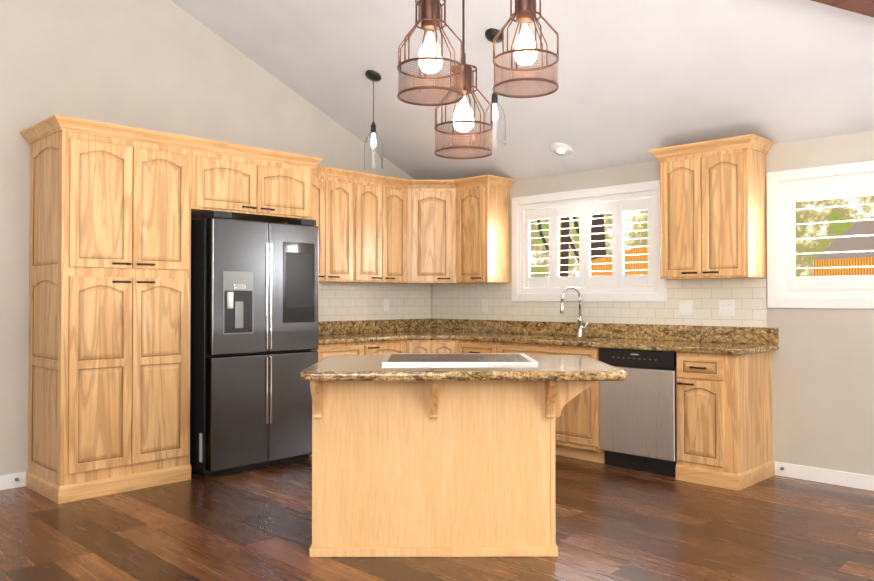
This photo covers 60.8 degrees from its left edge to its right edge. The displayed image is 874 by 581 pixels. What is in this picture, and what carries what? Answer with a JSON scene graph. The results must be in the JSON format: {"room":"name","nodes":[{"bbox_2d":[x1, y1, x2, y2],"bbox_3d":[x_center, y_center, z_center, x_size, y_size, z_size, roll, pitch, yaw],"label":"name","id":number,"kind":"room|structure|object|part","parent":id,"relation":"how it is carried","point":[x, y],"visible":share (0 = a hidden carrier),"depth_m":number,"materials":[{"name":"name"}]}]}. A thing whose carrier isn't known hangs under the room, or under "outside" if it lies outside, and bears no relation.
{"room":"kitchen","nodes":[
{"label":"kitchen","id":0,"kind":"room"},
{"bbox_2d":[0,0,431,474],"bbox_3d":[-3.080,-0.906,4.684,0.120,4.404,8.740,-1,-1,45],"label":"wall","id":1,"kind":"structure","parent":0,"point":[168,66],"depth_m":5.36,"materials":[{"name":"paint"}]},
{"bbox_2d":[0,472,25,489],"bbox_3d":[-4.367,1.233,3.260,0.014,0.095,4.700,-1,-1,45],"label":"baseboard","id":2,"kind":"structure","parent":1,"relation":"attached to","point":[7,481],"depth_m":4.87,"materials":[{"name":"white"}]},
{"bbox_2d":[312,165,355,282],"bbox_3d":[-1.061,-0.547,6.396,0.341,0.957,0.637,-1,-1,45],"label":"upper cabinet","id":3,"kind":"object","parent":1,"relation":"attached to","point":[333,189],"depth_m":6.36,"materials":[{"name":"brown wood"}]},
{"bbox_3d":[-1.055,-0.505,6.173,0.020,0.843,0.300,-1,-1,45],"label":"door","id":4,"kind":"part","parent":3,"relation":"part of","materials":[{"name":"brown wood"}]},
{"bbox_3d":[-0.839,-0.502,6.392,0.020,0.843,0.300,-1,-1,45],"label":"door","id":5,"kind":"part","parent":3,"relation":"part of","materials":[{"name":"brown wood"}]},
{"bbox_2d":[318,282,429,321],"bbox_3d":[-0.738,0.113,6.954,0.006,0.350,1.890,-1,-1,45],"label":"tile backsplash","id":6,"kind":"structure","parent":1,"relation":"attached to","point":[356,301],"depth_m":7.07,"materials":[{"name":"white tile"}]},
{"bbox_3d":[-0.733,0.113,6.958,0.006,0.350,1.903,-1,-1,45],"label":"panel","id":7,"kind":"part","parent":6,"relation":"part of","materials":[{"name":"white tile"}]},
{"bbox_2d":[383,300,388,311],"bbox_3d":[-0.492,0.155,7.191,0.006,0.115,0.070,-1,-1,45],"label":"outlet","id":8,"kind":"object","parent":6,"relation":"attached to","point":[384,305],"visible":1,"depth_m":7.19,"materials":[{"name":"white plastic"}]},
{"bbox_2d":[356,171,407,283],"bbox_3d":[-0.613,-0.542,6.849,0.341,0.957,0.638,-1,-1,45],"label":"upper cabinet","id":9,"kind":"object","parent":1,"relation":"attached to","point":[374,228],"depth_m":6.72,"materials":[{"name":"brown wood"}]},
{"bbox_3d":[-0.607,-0.500,6.628,0.020,0.843,0.300,-1,-1,45],"label":"door","id":10,"kind":"part","parent":9,"relation":"part of","materials":[{"name":"brown wood"}]},
{"bbox_3d":[-0.391,-0.497,6.847,0.020,0.843,0.300,-1,-1,45],"label":"door","id":11,"kind":"part","parent":9,"relation":"part of","materials":[{"name":"brown wood"}]},
{"bbox_2d":[408,179,455,283],"bbox_3d":[-0.050,-0.538,7.202,0.648,0.957,0.647,-1,-1,45],"label":"upper cabinet","id":12,"kind":"object","parent":1,"relation":"attached to","point":[431,203],"depth_m":6.96,"materials":[{"name":"brown wood"}]},
{"bbox_3d":[-0.226,-0.988,6.484,0.771,0.074,1.920,-1,-1,45],"label":"crown","id":13,"kind":"part","parent":12,"relation":"part of","materials":[{"name":"brown wood"}]},
{"bbox_3d":[-0.048,-0.496,6.965,0.372,0.843,0.020,0,-1,0],"label":"corner door","id":14,"kind":"part","parent":12,"relation":"part of","materials":[{"name":"brown wood"}]},
{"bbox_2d":[0,455,873,580],"bbox_3d":[-0.190,1.313,1.807,8.240,0.100,8.740,-1,-1,45],"label":"floor","id":15,"kind":"structure","parent":0,"point":[615,523],"depth_m":3.92,"materials":[{"name":"brown wood"}]},
{"bbox_2d":[20,114,323,503],"bbox_3d":[-1.825,0.134,5.384,0.662,2.342,1.981,-1,-1,45],"label":"pantry unit","id":16,"kind":"object","parent":15,"relation":"on","point":[115,209],"visible":0.98,"depth_m":4.81,"materials":[{"name":"brown wood"}]},
{"bbox_3d":[-2.493,0.162,4.751,0.600,2.270,0.018,-1,-1,45],"label":"panel","id":17,"kind":"part","parent":16,"relation":"part of","materials":[{"name":"brown wood"}]},
{"bbox_3d":[-2.114,0.524,4.689,0.020,1.205,0.384,-1,-1,45],"label":"door","id":18,"kind":"part","parent":16,"relation":"part of","materials":[{"name":"brown wood"}]},
{"bbox_3d":[-2.114,-0.533,4.701,0.020,0.790,0.384,-1,-1,45],"label":"door","id":19,"kind":"part","parent":16,"relation":"part of","materials":[{"name":"brown wood"}]},
{"bbox_3d":[-2.203,1.249,5.018,0.612,0.102,0.856,-1,-1,45],"label":"mould","id":20,"kind":"part","parent":16,"relation":"part of","materials":[{"name":"brown wood"}]},
{"bbox_3d":[-2.014,-0.050,4.761,0.036,0.016,0.122,-1,-1,45],"label":"door handle","id":21,"kind":"part","parent":16,"relation":"part of","materials":[{"name":"brown metal"}]},
{"bbox_3d":[-2.014,-0.166,4.763,0.036,0.016,0.122,-1,-1,45],"label":"door handle","id":22,"kind":"part","parent":16,"relation":"part of","materials":[{"name":"brown metal"}]},
{"bbox_3d":[-1.904,-0.164,4.874,0.036,0.016,0.122,-1,-1,45],"label":"door handle","id":23,"kind":"part","parent":16,"relation":"part of","materials":[{"name":"brown metal"}]},
{"bbox_3d":[-1.904,-0.048,4.873,0.036,0.016,0.122,-1,-1,45],"label":"door handle","id":24,"kind":"part","parent":16,"relation":"part of","materials":[{"name":"brown metal"}]},
{"bbox_3d":[-1.840,0.527,4.967,0.020,1.205,0.384,-1,-1,45],"label":"door","id":25,"kind":"part","parent":16,"relation":"part of","materials":[{"name":"brown wood"}]},
{"bbox_3d":[-1.840,-0.530,4.979,0.020,0.790,0.384,-1,-1,45],"label":"door","id":26,"kind":"part","parent":16,"relation":"part of","materials":[{"name":"brown wood"}]},
{"bbox_3d":[-1.823,-1.000,5.396,0.658,0.074,1.981,-1,-1,45],"label":"crown","id":27,"kind":"part","parent":16,"relation":"part of","materials":[{"name":"brown wood"}]},
{"bbox_3d":[-1.499,-0.746,5.327,0.020,0.350,0.474,-1,-1,45],"label":"overfridge door","id":28,"kind":"part","parent":16,"relation":"part of","materials":[{"name":"brown wood"}]},
{"bbox_3d":[-1.162,-0.742,5.669,0.020,0.350,0.474,-1,-1,45],"label":"overfridge door","id":29,"kind":"part","parent":16,"relation":"part of","materials":[{"name":"brown wood"}]},
{"bbox_2d":[190,211,318,476],"bbox_3d":[-1.464,0.385,5.659,0.731,1.845,0.906,-1,-1,45],"label":"fridge","id":30,"kind":"object","parent":15,"relation":"on","point":[254,317],"visible":0.96,"depth_m":5.32,"materials":[{"name":"grey metal"}]},
{"bbox_3d":[-1.415,-0.018,5.300,0.088,0.950,0.448,-1,-1,45],"label":"door","id":31,"kind":"part","parent":30,"relation":"part of","materials":[{"name":"black metal"}]},
{"bbox_3d":[-1.415,0.862,5.290,0.088,0.784,0.448,-1,-1,45],"label":"door","id":32,"kind":"part","parent":30,"relation":"part of","materials":[{"name":"black metal"}]},
{"bbox_3d":[-1.398,0.093,5.251,0.003,0.440,0.240,-1,-1,45],"label":"dispenser panel","id":33,"kind":"part","parent":30,"relation":"part of","materials":[{"name":"silver metal"}]},
{"bbox_3d":[-1.232,0.732,5.405,0.011,0.485,0.014,-1,-1,45],"label":"handle","id":34,"kind":"part","parent":30,"relation":"part of","materials":[{"name":"silver metal"}]},
{"bbox_3d":[-1.232,0.050,5.413,0.011,0.770,0.014,-1,-1,45],"label":"handle","id":35,"kind":"part","parent":30,"relation":"part of","materials":[{"name":"silver metal"}]},
{"bbox_3d":[-1.210,0.050,5.436,0.011,0.770,0.014,-1,-1,45],"label":"handle","id":36,"kind":"part","parent":30,"relation":"part of","materials":[{"name":"silver metal"}]},
{"bbox_3d":[-1.210,0.733,5.428,0.011,0.485,0.014,-1,-1,45],"label":"handle","id":37,"kind":"part","parent":30,"relation":"part of","materials":[{"name":"silver metal"}]},
{"bbox_3d":[-1.098,0.865,5.611,0.088,0.784,0.448,-1,-1,45],"label":"door","id":38,"kind":"part","parent":30,"relation":"part of","materials":[{"name":"black metal"}]},
{"bbox_3d":[-1.098,-0.014,5.621,0.088,0.950,0.448,-1,-1,45],"label":"door","id":39,"kind":"part","parent":30,"relation":"part of","materials":[{"name":"black metal"}]},
{"bbox_2d":[312,340,407,361],"bbox_3d":[-0.832,0.880,6.412,0.620,0.872,0.985,-1,-1,45],"label":"base cabinet","id":40,"kind":"object","parent":15,"relation":"on","point":[367,348],"depth_m":6.22,"materials":[{"name":"brown wood"}]},
{"bbox_3d":[-0.788,0.535,6.033,0.020,0.150,0.476,-1,-1,45],"label":"drawer","id":41,"kind":"part","parent":40,"relation":"part of","materials":[{"name":"brown wood"}]},
{"bbox_3d":[-0.441,0.823,6.381,0.020,0.717,0.459,-1,-1,45],"label":"door","id":42,"kind":"part","parent":40,"relation":"part of","materials":[{"name":"brown wood"}]},
{"bbox_2d":[408,340,455,352],"bbox_3d":[-0.049,0.887,6.987,0.927,0.872,0.927,-1,-1,45],"label":"base cabinet","id":43,"kind":"object","parent":15,"relation":"on","point":[414,346],"depth_m":6.55,"materials":[{"name":"brown wood"}]},
{"bbox_2d":[318,318,453,344],"bbox_3d":[-0.630,0.363,6.403,0.927,0.161,1.260,-1,-1,45],"label":"countertop","id":44,"kind":"structure","parent":43,"relation":"on","point":[343,332],"depth_m":6.88,"materials":[{"name":"stone"}]},
{"bbox_3d":[-0.150,0.825,6.553,0.203,0.717,0.020,0,-1,0],"label":"corner door","id":45,"kind":"part","parent":43,"relation":"part of","materials":[{"name":"brown wood"}]},
{"bbox_3d":[0.059,0.825,6.555,0.203,0.717,0.020,0,-1,0],"label":"corner door","id":46,"kind":"part","parent":43,"relation":"part of","materials":[{"name":"brown wood"}]},
{"bbox_2d":[309,381,593,556],"bbox_3d":[0.072,0.854,3.864,1.372,0.868,0.843,0,-1,0],"label":"kitchen island","id":47,"kind":"object","parent":15,"relation":"on","point":[433,454],"depth_m":3.59,"materials":[{"name":"brown wood"}]},
{"bbox_3d":[-0.589,0.827,3.586,0.022,0.821,0.006,0,-1,0],"label":"corner trim","id":48,"kind":"part","parent":47,"relation":"part of","materials":[{"name":"brown wood"}]},
{"bbox_2d":[300,353,626,380],"bbox_3d":[0.119,0.395,3.831,1.490,0.044,0.984,0,-1,0],"label":"island countertop","id":49,"kind":"structure","parent":47,"relation":"on","point":[390,366],"depth_m":3.48,"materials":[{"name":"brown stone"}]},
{"bbox_2d":[380,353,537,364],"bbox_3d":[0.108,0.367,3.969,0.959,0.013,0.959,-1,-1,45],"label":"cooktop","id":50,"kind":"object","parent":49,"relation":"in","point":[390,358],"depth_m":3.86,"materials":[{"name":"black glass"}]},
{"bbox_3d":[0.559,0.828,3.594,0.022,0.821,0.006,0,-1,0],"label":"corner trim","id":51,"kind":"part","parent":47,"relation":"part of","materials":[{"name":"brown wood"}]},
{"bbox_2d":[456,340,495,352],"bbox_3d":[0.553,0.882,6.609,0.456,0.872,0.620,-1,-1,45],"label":"base cabinet","id":52,"kind":"object","parent":15,"relation":"on","point":[462,346],"depth_m":6.41,"materials":[{"name":"brown wood"}]},
{"bbox_3d":[0.343,0.539,6.400,0.431,0.150,0.020,-1,-1,45],"label":"drawer","id":53,"kind":"part","parent":52,"relation":"part of","materials":[{"name":"brown wood"}]},
{"bbox_2d":[496,342,604,463],"bbox_3d":[1.065,0.877,6.105,0.980,0.872,0.620,-1,-1,45],"label":"base cabinet","id":54,"kind":"object","parent":15,"relation":"on","point":[577,428],"depth_m":5.69,"materials":[{"name":"brown wood"}]},
{"bbox_2d":[454,286,778,354],"bbox_3d":[0.939,0.206,6.206,3.442,0.468,0.663,-1,-1,45],"label":"countertop","id":55,"kind":"structure","parent":54,"relation":"on","point":[684,338],"depth_m":5.87,"materials":[{"name":"stone"}]},
{"bbox_2d":[560,286,587,336],"bbox_3d":[1.153,0.186,6.246,0.164,0.427,0.223,-1,-1,45],"label":"faucet","id":56,"kind":"object","parent":55,"relation":"on","point":[580,329],"depth_m":6.29,"materials":[{"name":"silver metal"}]},
{"bbox_2d":[599,348,676,476],"bbox_3d":[1.630,0.872,5.545,0.597,0.868,0.624,-1,-1,45],"label":"dishwasher","id":57,"kind":"object","parent":15,"relation":"on","point":[638,419],"visible":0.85,"depth_m":5.31,"materials":[{"name":"silver metal"}]},
{"bbox_3d":[1.432,0.498,5.348,0.597,0.123,0.056,-1,-1,45],"label":"control panel","id":58,"kind":"part","parent":57,"relation":"part of","materials":[{"name":"black plastic"}]},
{"bbox_2d":[676,351,774,490],"bbox_3d":[1.993,0.866,5.166,0.436,0.872,0.653,-1,-1,45],"label":"base cabinet","id":59,"kind":"object","parent":15,"relation":"on","point":[724,422],"visible":1,"depth_m":4.97,"materials":[{"name":"brown wood"}]},
{"bbox_3d":[1.683,0.638,5.041,0.122,0.016,0.036,-1,-1,45],"label":"door handle","id":60,"kind":"part","parent":59,"relation":"part of","materials":[{"name":"brown metal"}]},
{"bbox_3d":[1.745,0.523,4.982,0.122,0.016,0.036,-1,-1,45],"label":"drawer handle","id":61,"kind":"part","parent":59,"relation":"part of","materials":[{"name":"brown metal"}]},
{"bbox_3d":[1.762,0.523,5.000,0.323,0.150,0.020,-1,-1,45],"label":"drawer","id":62,"kind":"part","parent":59,"relation":"part of","materials":[{"name":"brown wood"}]},
{"bbox_3d":[1.762,0.889,4.995,0.323,0.553,0.020,-1,-1,45],"label":"door","id":63,"kind":"part","parent":59,"relation":"part of","materials":[{"name":"brown wood"}]},
{"bbox_3d":[2.005,1.251,5.174,0.436,0.102,0.612,-1,-1,45],"label":"mould","id":64,"kind":"part","parent":59,"relation":"part of","materials":[{"name":"brown wood"}]},
{"bbox_2d":[171,0,873,180],"bbox_3d":[1.187,-2.062,3.241,8.000,2.124,4.820,-1,-1,45],"label":"ceiling slope","id":65,"kind":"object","parent":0,"point":[636,80],"visible":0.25,"depth_m":5.17,"materials":[{"name":"paint"}]},
{"bbox_2d":[364,70,382,169],"bbox_3d":[-0.500,-1.335,5.871,0.148,0.760,0.148,-1,-1,45],"label":"glass pendant light","id":66,"kind":"object","parent":65,"relation":"hanging from","point":[373,153],"visible":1,"depth_m":5.82,"materials":[{"name":"clear glass"}]},
{"bbox_2d":[371,122,375,131],"bbox_3d":[-0.500,-1.272,5.870,0.042,0.085,0.042,-1,-1,45],"label":"socket","id":67,"kind":"object","parent":66,"relation":"attached to","point":[373,127],"depth_m":5.85,"materials":[{"name":"black plastic"}]},
{"bbox_3d":[-0.500,-1.493,5.872,0.006,0.356,0.006,-1,-1,45],"label":"cord","id":68,"kind":"part","parent":66,"relation":"part of","materials":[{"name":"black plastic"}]},
{"bbox_3d":[-0.500,-1.097,5.868,0.148,0.285,0.148,-1,-1,45],"label":"bell glass","id":69,"kind":"part","parent":66,"relation":"part of","materials":[{"name":"clear glass"}]},
{"bbox_2d":[397,0,558,158],"bbox_3d":[0.111,-1.580,2.425,0.567,2.204,0.539,-1,-1,45],"label":"pendant light","id":70,"kind":"object","parent":65,"relation":"hanging from","point":[430,58],"visible":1,"depth_m":2.32,"materials":[{"name":"orange metal"}]},
{"bbox_3d":[-0.020,-0.739,2.312,0.080,0.138,0.080,-1,-1,45],"label":"cage bulb glass","id":71,"kind":"part","parent":70,"relation":"part of","materials":[{"name":"white glass"}]},
{"bbox_3d":[0.093,-0.620,2.619,0.080,0.138,0.080,-1,-1,45],"label":"cage bulb glass","id":72,"kind":"part","parent":70,"relation":"part of","materials":[{"name":"white glass"}]},
{"bbox_3d":[0.093,-1.675,2.631,0.008,1.691,0.008,-1,-1,45],"label":"cage cord","id":73,"kind":"part","parent":70,"relation":"part of","materials":[{"name":"black plastic"}]},
{"bbox_3d":[0.277,-0.769,2.329,0.080,0.138,0.080,-1,-1,45],"label":"cage bulb glass","id":74,"kind":"part","parent":70,"relation":"part of","materials":[{"name":"white glass"}]},
{"bbox_2d":[484,28,505,146],"bbox_3d":[0.385,-1.347,4.984,0.148,0.764,0.148,-1,-1,45],"label":"glass pendant light","id":75,"kind":"object","parent":65,"relation":"hanging from","point":[499,132],"visible":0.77,"depth_m":4.93,"materials":[{"name":"clear glass"}]},
{"bbox_2d":[492,92,497,101],"bbox_3d":[0.385,-1.283,4.984,0.042,0.085,0.042,-1,-1,45],"label":"socket","id":76,"kind":"object","parent":75,"relation":"attached to","point":[494,96],"depth_m":4.97,"materials":[{"name":"black plastic"}]},
{"bbox_3d":[0.385,-1.108,4.982,0.148,0.285,0.148,-1,-1,45],"label":"bell glass","id":77,"kind":"part","parent":75,"relation":"part of","materials":[{"name":"clear glass"}]},
{"bbox_2d":[549,142,572,155],"bbox_3d":[1.020,-1.148,6.133,0.200,0.020,0.200,-1,-24,45],"label":"recessed light","id":78,"kind":"object","parent":65,"relation":"attached to","point":[560,148],"visible":1,"depth_m":6.11,"materials":[{"name":"white plastic"}]},
{"bbox_2d":[811,0,873,17],"bbox_3d":[1.401,-1.712,3.854,4.433,1.364,0.117,0,-1,1],"label":"beam","id":79,"kind":"structure","parent":65,"relation":"attached to","point":[864,7],"depth_m":3.84,"materials":[{"name":"brown wood"}]},
{"bbox_2d":[434,130,873,475],"bbox_3d":[1.726,0.086,5.986,4.880,2.450,0.120,-1,-1,45],"label":"wall","id":80,"kind":"structure","parent":0,"point":[826,388],"depth_m":5.06,"materials":[{"name":"paint"}]},
{"bbox_2d":[456,174,511,283],"bbox_3d":[0.425,-0.541,6.949,0.380,0.957,0.340,-1,-1,45],"label":"upper cabinet","id":81,"kind":"object","parent":80,"relation":"attached to","point":[482,202],"depth_m":6.82,"materials":[{"name":"brown wood"}]},
{"bbox_3d":[0.308,-0.497,6.840,0.334,0.843,0.020,-1,-1,45],"label":"door","id":82,"kind":"part","parent":81,"relation":"part of","materials":[{"name":"brown wood"}]},
{"bbox_2d":[430,278,766,326],"bbox_3d":[1.136,0.108,6.464,3.362,0.350,0.020,-1,-1,45],"label":"tile backsplash","id":83,"kind":"structure","parent":80,"relation":"attached to","point":[749,295],"depth_m":6.06,"materials":[{"name":"white tile"}]},
{"bbox_2d":[482,300,487,311],"bbox_3d":[0.459,0.155,7.131,0.070,0.115,0.006,-1,-1,45],"label":"outlet","id":84,"kind":"object","parent":83,"relation":"attached to","point":[483,306],"visible":1,"depth_m":7.13,"materials":[{"name":"white plastic"}]},
{"bbox_2d":[678,301,692,315],"bbox_3d":[1.901,0.143,5.707,0.116,0.115,0.008,-1,-1,45],"label":"switch plate","id":85,"kind":"object","parent":83,"relation":"attached to","point":[685,313],"depth_m":5.70,"materials":[{"name":"white plastic"}]},
{"bbox_3d":[1.916,0.143,5.689,0.030,0.064,0.002,-1,-1,45],"label":"rocker light switch","id":86,"kind":"part","parent":85,"relation":"part of","materials":[{"name":"white plastic"}]},
{"bbox_2d":[718,300,733,315],"bbox_3d":[2.128,0.136,5.485,0.116,0.115,0.006,-1,-1,45],"label":"outlet","id":87,"kind":"object","parent":83,"relation":"attached to","point":[725,302],"visible":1,"depth_m":5.48,"materials":[{"name":"white plastic"}]},
{"bbox_2d":[648,134,774,279],"bbox_3d":[1.975,-0.559,5.391,0.774,0.957,0.382,-1,-1,45],"label":"upper cabinet","id":88,"kind":"object","parent":80,"relation":"attached to","point":[712,209],"visible":1,"depth_m":5.24,"materials":[{"name":"brown wood"}]},
{"bbox_3d":[1.766,-0.514,5.401,0.306,0.843,0.020,-1,-1,45],"label":"door","id":89,"kind":"part","parent":88,"relation":"part of","materials":[{"name":"brown wood"}]},
{"bbox_3d":[1.804,-0.119,5.324,0.122,0.016,0.036,-1,-1,45],"label":"door handle","id":90,"kind":"part","parent":88,"relation":"part of","materials":[{"name":"brown metal"}]},
{"bbox_3d":[1.916,-0.120,5.214,0.122,0.016,0.036,-1,-1,45],"label":"door handle","id":91,"kind":"part","parent":88,"relation":"part of","materials":[{"name":"brown metal"}]},
{"bbox_3d":[1.974,-1.000,5.394,0.774,0.074,0.378,-1,-1,45],"label":"crown","id":92,"kind":"part","parent":88,"relation":"part of","materials":[{"name":"brown wood"}]},
{"bbox_3d":[1.989,-0.516,5.182,0.306,0.843,0.020,-1,-1,45],"label":"door","id":93,"kind":"part","parent":88,"relation":"part of","materials":[{"name":"brown wood"}]},
{"bbox_2d":[767,160,873,308],"bbox_3d":[2.952,-0.355,4.781,1.579,0.959,0.160,-1,-1,45],"label":"window shutters","id":94,"kind":"object","parent":80,"relation":"attached to","point":[833,292],"visible":1,"depth_m":5.10,"materials":[{"name":"white wood"}]},
{"bbox_3d":[2.366,-0.349,5.260,0.072,0.959,0.020,-1,-1,45],"label":"casing","id":95,"kind":"part","parent":94,"relation":"part of","materials":[{"name":"white wood"}]},
{"bbox_3d":[2.436,-0.350,5.234,0.038,0.791,0.032,-1,-1,45],"label":"shutter frame","id":96,"kind":"part","parent":94,"relation":"part of","materials":[{"name":"white wood"}]},
{"bbox_3d":[2.903,-0.799,4.736,1.435,0.072,0.020,-1,-1,45],"label":"casing","id":97,"kind":"part","parent":94,"relation":"part of","materials":[{"name":"white wood"}]},
{"bbox_3d":[2.903,0.088,4.726,1.435,0.072,0.020,-1,-1,45],"label":"casing","id":98,"kind":"part","parent":94,"relation":"part of","materials":[{"name":"white wood"}]},
{"bbox_3d":[2.960,0.047,4.784,1.411,0.012,0.140,-1,-1,45],"label":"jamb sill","id":99,"kind":"part","parent":94,"relation":"part of","materials":[{"name":"white wood"}]},
{"bbox_3d":[2.924,-0.732,4.757,1.335,0.038,0.032,-1,-1,45],"label":"shutter frame","id":100,"kind":"part","parent":94,"relation":"part of","materials":[{"name":"white wood"}]},
{"bbox_3d":[2.924,0.021,4.748,1.335,0.038,0.032,-1,-1,45],"label":"shutter frame","id":101,"kind":"part","parent":94,"relation":"part of","materials":[{"name":"white wood"}]},
{"bbox_3d":[2.690,-0.661,4.992,0.566,0.095,0.028,-1,-1,45],"label":"panel rail","id":102,"kind":"part","parent":94,"relation":"part of","materials":[{"name":"white wood"}]},
{"bbox_3d":[2.690,-0.045,4.985,0.566,0.095,0.028,-1,-1,45],"label":"panel rail","id":103,"kind":"part","parent":94,"relation":"part of","materials":[{"name":"white wood"}]},
{"bbox_3d":[4.574,0.054,3.177,3.120,2.450,0.120,-1,-1,45],"label":"wall","id":104,"kind":"structure","parent":0,"visible":0},
{"bbox_2d":[774,461,873,490],"bbox_3d":[4.005,1.237,3.630,4.585,0.095,0.014,-1,-1,45],"label":"baseboard","id":105,"kind":"structure","parent":104,"relation":"attached to","point":[841,478],"depth_m":5.00,"materials":[{"name":"white wood"}]},
{"bbox_3d":[1.294,0.674,6.405,1.395,1.285,0.120,-1,-1,45],"label":"wall","id":106,"kind":"structure","parent":0,"visible":0},
{"bbox_2d":[512,180,666,301],"bbox_3d":[1.294,-0.376,6.417,1.539,0.959,0.160,-1,-1,45],"label":"window shutters","id":107,"kind":"object","parent":106,"relation":"attached to","point":[617,285],"visible":1,"depth_m":6.35,"materials":[{"name":"white wood"}]},
{"bbox_3d":[0.722,-0.371,6.882,0.072,0.959,0.020,-1,-1,45],"label":"casing","id":108,"kind":"part","parent":107,"relation":"part of","materials":[{"name":"white wood"}]},
{"bbox_3d":[0.791,-0.371,6.857,0.038,0.791,0.032,-1,-1,45],"label":"shutter frame","id":109,"kind":"part","parent":107,"relation":"part of","materials":[{"name":"white wood"}]},
{"bbox_3d":[0.924,-0.680,6.735,0.224,0.095,0.028,-1,-1,45],"label":"panel rail","id":110,"kind":"part","parent":107,"relation":"part of","materials":[{"name":"white wood"}]},
{"bbox_3d":[0.924,-0.065,6.728,0.224,0.095,0.028,-1,-1,45],"label":"panel rail","id":111,"kind":"part","parent":107,"relation":"part of","materials":[{"name":"white wood"}]},
{"bbox_3d":[1.153,-0.683,6.509,0.224,0.095,0.028,-1,-1,45],"label":"panel rail","id":112,"kind":"part","parent":107,"relation":"part of","materials":[{"name":"white wood"}]},
{"bbox_3d":[1.153,-0.067,6.502,0.224,0.095,0.028,-1,-1,45],"label":"panel rail","id":113,"kind":"part","parent":107,"relation":"part of","materials":[{"name":"white wood"}]},
{"bbox_3d":[1.244,-0.820,6.372,1.395,0.072,0.020,-1,-1,45],"label":"casing","id":114,"kind":"part","parent":107,"relation":"part of","materials":[{"name":"white wood"}]},
{"bbox_3d":[1.244,0.067,6.362,1.395,0.072,0.020,-1,-1,45],"label":"casing","id":115,"kind":"part","parent":107,"relation":"part of","materials":[{"name":"white wood"}]},
{"bbox_3d":[1.266,-0.753,6.393,1.295,0.038,0.032,-1,-1,45],"label":"shutter frame","id":116,"kind":"part","parent":107,"relation":"part of","materials":[{"name":"white wood"}]},
{"bbox_3d":[1.266,0.000,6.385,1.295,0.038,0.032,-1,-1,45],"label":"shutter frame","id":117,"kind":"part","parent":107,"relation":"part of","materials":[{"name":"white wood"}]},
{"bbox_3d":[1.301,0.025,6.420,1.371,0.012,0.140,-1,-1,45],"label":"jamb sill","id":118,"kind":"part","parent":107,"relation":"part of","materials":[{"name":"white wood"}]},
{"bbox_3d":[1.383,-0.686,6.282,0.224,0.095,0.028,-1,-1,45],"label":"panel rail","id":119,"kind":"part","parent":107,"relation":"part of","materials":[{"name":"white wood"}]},
{"bbox_3d":[1.383,-0.070,6.275,0.224,0.095,0.028,-1,-1,45],"label":"panel rail","id":120,"kind":"part","parent":107,"relation":"part of","materials":[{"name":"white wood"}]},
{"bbox_3d":[1.613,-0.688,6.056,0.224,0.095,0.028,-1,-1,45],"label":"panel rail","id":121,"kind":"part","parent":107,"relation":"part of","materials":[{"name":"white wood"}]},
{"bbox_3d":[1.613,-0.072,6.048,0.224,0.095,0.028,-1,-1,45],"label":"panel rail","id":122,"kind":"part","parent":107,"relation":"part of","materials":[{"name":"white wood"}]},
{"bbox_3d":[1.740,-0.382,5.921,0.038,0.791,0.032,-1,-1,45],"label":"shutter frame","id":123,"kind":"part","parent":107,"relation":"part of","materials":[{"name":"white wood"}]},
{"bbox_3d":[1.766,-0.383,5.852,0.072,0.959,0.020,-1,-1,45],"label":"casing","id":124,"kind":"part","parent":107,"relation":"part of","materials":[{"name":"white wood"}]},
{"label":"outside","id":125,"kind":"structure","parent":0,"visible":0},
{"bbox_2d":[560,217,568,287],"bbox_3d":[2.288,-0.856,13.224,0.251,5.503,0.140,-1,-1,45],"label":"trunk","id":126,"kind":"object","parent":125,"point":[564,261],"depth_m":13.19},
{"bbox_2d":[537,220,559,276],"bbox_3d":[1.976,-1.148,13.539,0.853,2.121,0.054,-1,-1,45],"label":"branch","id":127,"kind":"object","parent":126,"relation":"attached to","point":[542,235],"visible":0.18,"depth_m":13.57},
{"bbox_2d":[591,215,596,258],"bbox_3d":[2.691,-0.870,12.265,0.770,5.515,0.140,-1,-1,45],"label":"trunk","id":128,"kind":"object","parent":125,"point":[593,244],"visible":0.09,"depth_m":12.30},
{"bbox_2d":[561,217,578,261],"bbox_3d":[2.265,-1.158,12.693,0.853,2.121,0.054,-1,-1,45],"label":"branch","id":129,"kind":"object","parent":128,"relation":"attached to","point":[569,238],"visible":0.33,"depth_m":12.68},
{"bbox_2d":[595,214,605,257],"bbox_3d":[2.538,-0.873,11.854,0.511,5.509,0.140,-1,-1,45],"label":"trunk","id":130,"kind":"object","parent":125,"point":[599,237],"visible":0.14,"depth_m":11.76,"materials":[{"name":"brown plant"}]},
{"bbox_2d":[573,216,593,259],"bbox_3d":[2.340,-1.165,12.057,0.853,2.121,0.054,-1,-1,45],"label":"branch","id":131,"kind":"object","parent":130,"relation":"attached to","point":[576,225],"visible":0.15,"depth_m":12.11,"materials":[{"name":"brown plant"}]},
{"bbox_2d":[591,245,650,286],"bbox_3d":[2.617,0.609,10.144,1.700,2.500,0.700,-1,-1,45],"label":"fence","id":132,"kind":"object","parent":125,"point":[627,258],"depth_m":10.15,"materials":[{"name":"orange wood"}]},
{"bbox_2d":[530,195,873,290],"bbox_3d":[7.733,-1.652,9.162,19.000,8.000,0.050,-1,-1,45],"label":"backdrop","id":133,"kind":"structure","parent":125,"point":[856,212],"depth_m":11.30,"materials":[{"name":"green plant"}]},
{"bbox_2d":[814,257,873,275],"bbox_3d":[5.823,0.710,6.699,5.300,2.220,2.300,-1,-1,45],"label":"fence","id":134,"kind":"object","parent":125,"point":[852,262],"visible":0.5,"depth_m":8.98,"materials":[{"name":"orange wood"}]},
{"bbox_2d":[814,217,873,259],"bbox_3d":[6.876,-0.903,7.786,2.752,1.030,6.972,0,-1,-22],"label":"neighbor roof","id":135,"kind":"structure","parent":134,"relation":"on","point":[859,243],"depth_m":9.56,"materials":[{"name":"grey"}]}
]}

